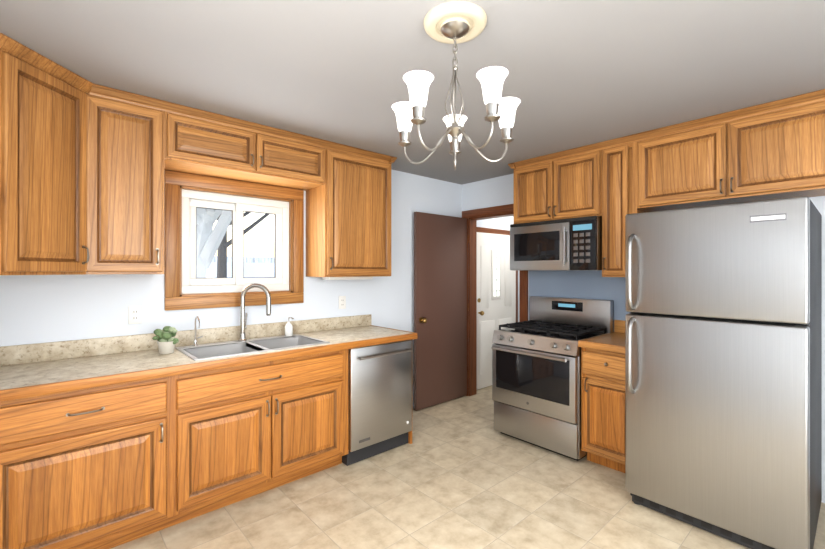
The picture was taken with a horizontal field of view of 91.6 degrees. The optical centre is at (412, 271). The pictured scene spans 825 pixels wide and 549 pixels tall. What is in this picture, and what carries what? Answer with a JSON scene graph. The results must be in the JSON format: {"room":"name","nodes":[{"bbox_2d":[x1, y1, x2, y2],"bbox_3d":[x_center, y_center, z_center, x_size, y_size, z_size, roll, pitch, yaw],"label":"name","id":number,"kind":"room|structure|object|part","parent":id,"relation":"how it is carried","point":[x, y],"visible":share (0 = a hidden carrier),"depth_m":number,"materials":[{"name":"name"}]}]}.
{"room":"kitchen","nodes":[
{"label":"kitchen","id":0,"kind":"room"},
{"bbox_2d":[0,169,519,408],"bbox_3d":[-0.397,0.209,3.894,5.830,2.440,0.120,0,0,-42],"label":"wall","id":1,"kind":"structure","parent":0,"point":[34,309],"depth_m":2.85,"materials":[{"name":"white paint"}]},
{"bbox_2d":[0,33,103,274],"bbox_3d":[-1.975,-0.496,1.970,0.668,1.026,0.645,0,0,-42],"label":"upper cabinet","id":2,"kind":"object","parent":1,"relation":"attached to","point":[84,164],"depth_m":1.92,"materials":[{"name":"brown wood"}]},
{"bbox_2d":[128,306,141,323],"bbox_3d":[-1.778,0.279,2.572,0.072,0.116,0.008,0,0,-42],"label":"electrical outlet plate","id":3,"kind":"object","parent":1,"relation":"attached to","point":[134,314],"visible":1,"depth_m":2.57,"materials":[{"name":"white plastic"}]},
{"bbox_2d":[104,86,171,273],"bbox_3d":[-1.723,-0.496,2.363,0.408,1.026,0.394,0,0,-42],"label":"upper cabinet","id":4,"kind":"object","parent":1,"relation":"attached to","point":[137,128],"depth_m":2.29,"materials":[{"name":"brown wood"}]},
{"bbox_2d":[0,315,371,366],"bbox_3d":[-1.413,0.459,2.890,2.733,0.104,0.020,0,0,-42],"label":"backsplash","id":5,"kind":"structure","parent":1,"relation":"attached to","point":[72,349],"depth_m":2.54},
{"bbox_2d":[165,170,303,310],"bbox_3d":[-1.320,-0.206,3.051,0.996,0.936,0.137,0,0,-42],"label":"window","id":6,"kind":"structure","parent":1,"relation":"in","point":[176,183],"depth_m":2.99,"materials":[{"name":"brown wood"}]},
{"bbox_3d":[-1.337,-0.206,3.071,0.790,0.730,0.085,0,0,-42],"label":"window sash","id":7,"kind":"part","parent":6,"relation":"part of","materials":[{"name":"white plastic"}]},
{"bbox_2d":[172,103,323,192],"bbox_3d":[-1.185,-0.843,2.877,1.080,0.333,0.343,0,0,-42],"label":"upper cabinet","id":8,"kind":"object","parent":1,"relation":"attached to","point":[204,143],"depth_m":2.72,"materials":[{"name":"brown wood"}]},
{"bbox_2d":[339,296,345,308],"bbox_3d":[-0.629,0.279,3.598,0.072,0.116,0.008,0,0,-42],"label":"electrical outlet plate","id":9,"kind":"object","parent":1,"relation":"attached to","point":[342,302],"visible":1,"depth_m":3.60,"materials":[{"name":"white plastic"}]},
{"bbox_2d":[306,140,395,276],"bbox_3d":[-0.536,-0.482,3.457,0.660,1.053,0.343,0,0,-42],"label":"upper cabinet","id":10,"kind":"object","parent":1,"relation":"attached to","point":[348,219],"depth_m":3.28,"materials":[{"name":"brown wood"}]},
{"bbox_2d":[477,232,515,389],"bbox_3d":[1.075,0.474,5.046,0.840,1.890,0.115,0,0,-42],"label":"entry door","id":11,"kind":"structure","parent":1,"relation":"in","point":[496,291],"depth_m":4.98,"materials":[{"name":"white paint"}]},
{"bbox_2d":[477,227,517,324],"bbox_3d":[1.043,0.447,5.082,1.000,1.965,0.020,0,0,-42],"label":"door frame","id":12,"kind":"structure","parent":1,"relation":"attached to","point":[492,231],"depth_m":5.20,"materials":[{"name":"brown wood"}]},
{"bbox_2d":[0,0,824,184],"bbox_3d":[1.108,-1.041,2.208,5.830,0.060,4.640,0,0,-42],"label":"ceiling","id":13,"kind":"structure","parent":0,"point":[581,73],"depth_m":1.93,"materials":[{"name":"paint"}]},
{"bbox_2d":[392,1,520,169],"bbox_3d":[0.167,-0.716,1.612,0.532,0.590,0.539,0,0,-42],"label":"chandelier","id":14,"kind":"object","parent":13,"relation":"hanging from","point":[454,22],"visible":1,"depth_m":1.59,"materials":[{"name":"beige glass"}]},
{"bbox_2d":[111,385,824,548],"bbox_3d":[1.108,1.459,2.208,5.830,0.060,4.640,0,0,-42],"label":"floor","id":15,"kind":"structure","parent":0,"point":[460,473],"depth_m":2.43,"materials":[{"name":"tile"}]},
{"bbox_2d":[0,367,199,548],"bbox_3d":[-1.753,0.989,2.173,0.886,0.880,0.638,0,0,-42],"label":"base cabinet","id":16,"kind":"object","parent":15,"relation":"on","point":[108,442],"depth_m":1.94,"materials":[{"name":"brown wood"}]},
{"bbox_2d":[0,327,415,394],"bbox_3d":[-1.213,0.530,2.651,2.713,0.038,0.643,0,0,-42],"label":"countertop","id":17,"kind":"structure","parent":16,"relation":"on","point":[15,378],"depth_m":2.25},
{"bbox_2d":[152,326,178,353],"bbox_3d":[-1.541,0.425,2.502,0.142,0.170,0.132,0,0,-42],"label":"plant","id":18,"kind":"object","parent":17,"relation":"on","point":[166,341],"visible":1,"depth_m":2.47,"materials":[{"name":"green plant"}]},
{"bbox_2d":[192,316,203,346],"bbox_3d":[-1.433,0.401,2.696,0.064,0.206,0.114,0,0,-42],"label":"faucet","id":19,"kind":"object","parent":17,"relation":"on","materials":[{"name":"silver metal"}]},
{"bbox_2d":[176,331,331,394],"bbox_3d":[-1.087,0.599,2.768,0.869,0.190,0.524,0,0,-42],"label":"sink","id":20,"kind":"object","parent":17,"relation":"in","point":[216,378],"depth_m":2.65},
{"bbox_2d":[236,283,271,338],"bbox_3d":[-1.170,0.295,2.948,0.195,0.419,0.207,0,0,-42],"label":"faucet","id":21,"kind":"object","parent":17,"relation":"on","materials":[{"name":"silver metal"}]},
{"bbox_2d":[188,367,347,519],"bbox_3d":[-1.075,1.079,2.778,0.989,0.700,0.638,0,0,-42],"label":"base cabinet","id":22,"kind":"object","parent":15,"relation":"on","point":[257,438],"depth_m":2.49,"materials":[{"name":"brown wood"}]},
{"bbox_2d":[342,340,411,465],"bbox_3d":[-0.412,0.993,3.310,0.595,0.863,0.671,0,0,-42],"label":"dishwasher","id":23,"kind":"object","parent":15,"relation":"on","point":[379,398],"visible":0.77,"depth_m":3.07,"materials":[{"name":"grey metal"}]},
{"bbox_2d":[492,296,612,460],"bbox_3d":[1.170,0.837,3.425,0.738,1.185,0.762,0,0,-42],"label":"stove","id":24,"kind":"object","parent":15,"relation":"on","point":[536,378],"visible":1,"depth_m":3.25,"materials":[{"name":"metal"}]},
{"bbox_2d":[578,320,624,472],"bbox_3d":[1.601,0.919,3.018,0.671,1.020,0.413,0,0,-42],"label":"base cabinet","id":25,"kind":"object","parent":15,"relation":"on","point":[603,400],"visible":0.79,"depth_m":2.86,"materials":[{"name":"brown wood"}]},
{"bbox_2d":[625,196,821,548],"bbox_3d":[1.870,0.540,2.425,0.964,1.778,0.800,0,0,-42],"label":"fridge","id":26,"kind":"object","parent":15,"relation":"on","point":[723,376],"visible":1,"depth_m":2.09,"materials":[{"name":"grey metal"}]},
{"bbox_2d":[462,174,824,502],"bbox_3d":[2.122,0.209,3.031,0.121,2.440,4.520,0,0,-42],"label":"wall","id":27,"kind":"structure","parent":0,"point":[579,284],"depth_m":3.67,"materials":[{"name":"blue paint"}]},
{"bbox_2d":[414,212,466,410],"bbox_3d":[0.350,0.406,4.324,0.803,2.023,0.109,0,0,-42],"label":"door","id":28,"kind":"structure","parent":27,"relation":"in","point":[440,306],"depth_m":4.29,"materials":[{"name":"brown paint"}]},
{"bbox_2d":[462,204,527,395],"bbox_3d":[0.918,0.366,4.380,0.160,2.125,0.865,0,0,-42],"label":"trim","id":29,"kind":"structure","parent":27,"relation":"attached to","point":[473,216],"depth_m":4.59,"materials":[{"name":"brown wood"}]},
{"bbox_2d":[508,89,824,276],"bbox_3d":[1.750,-0.482,3.073,0.376,1.053,2.176,0,0,-42],"label":"upper cabinet","id":30,"kind":"object","parent":27,"relation":"attached to","point":[772,150],"visible":1,"depth_m":2.75,"materials":[{"name":"brown wood"}]},
{"bbox_2d":[510,216,601,270],"bbox_3d":[1.294,-0.221,3.526,0.453,0.425,0.790,0,0,-42],"label":"microwave","id":31,"kind":"object","parent":30,"relation":"attached to","point":[569,244],"visible":1,"depth_m":3.35,"materials":[{"name":"metal"}]},
{"label":"outside","id":32,"kind":"structure","parent":0,"visible":0},
{"bbox_3d":[-12.789,2.154,19.648,50.000,0.050,39.870,0,0,-42],"label":"ground","id":33,"kind":"structure","parent":32,"visible":0},
{"bbox_2d":[197,208,231,277],"bbox_3d":[-3.149,-2.438,6.374,4.124,9.230,3.128,0,0,-42],"label":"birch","id":34,"kind":"object","parent":33,"relation":"on","point":[207,220],"depth_m":6.15,"materials":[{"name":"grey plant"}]},
{"bbox_2d":[206,262,273,277],"bbox_3d":[-5.852,0.904,15.029,3.400,2.450,2.600,0,0,-42],"label":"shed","id":35,"kind":"object","parent":33,"relation":"on","point":[269,268],"depth_m":14.41,"materials":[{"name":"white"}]},
{"bbox_2d":[212,256,273,262],"bbox_3d":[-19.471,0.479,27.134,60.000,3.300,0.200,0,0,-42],"label":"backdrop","id":36,"kind":"object","parent":33,"relation":"on","point":[268,259],"depth_m":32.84,"materials":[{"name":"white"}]},
{"bbox_2d":[217,212,268,277],"bbox_3d":[-4.334,-2.405,8.782,4.801,9.081,2.875,0,0,-42],"label":"tree","id":37,"kind":"object","parent":33,"relation":"on","point":[221,253],"depth_m":8.67,"materials":[{"name":"grey plant"}]}
]}

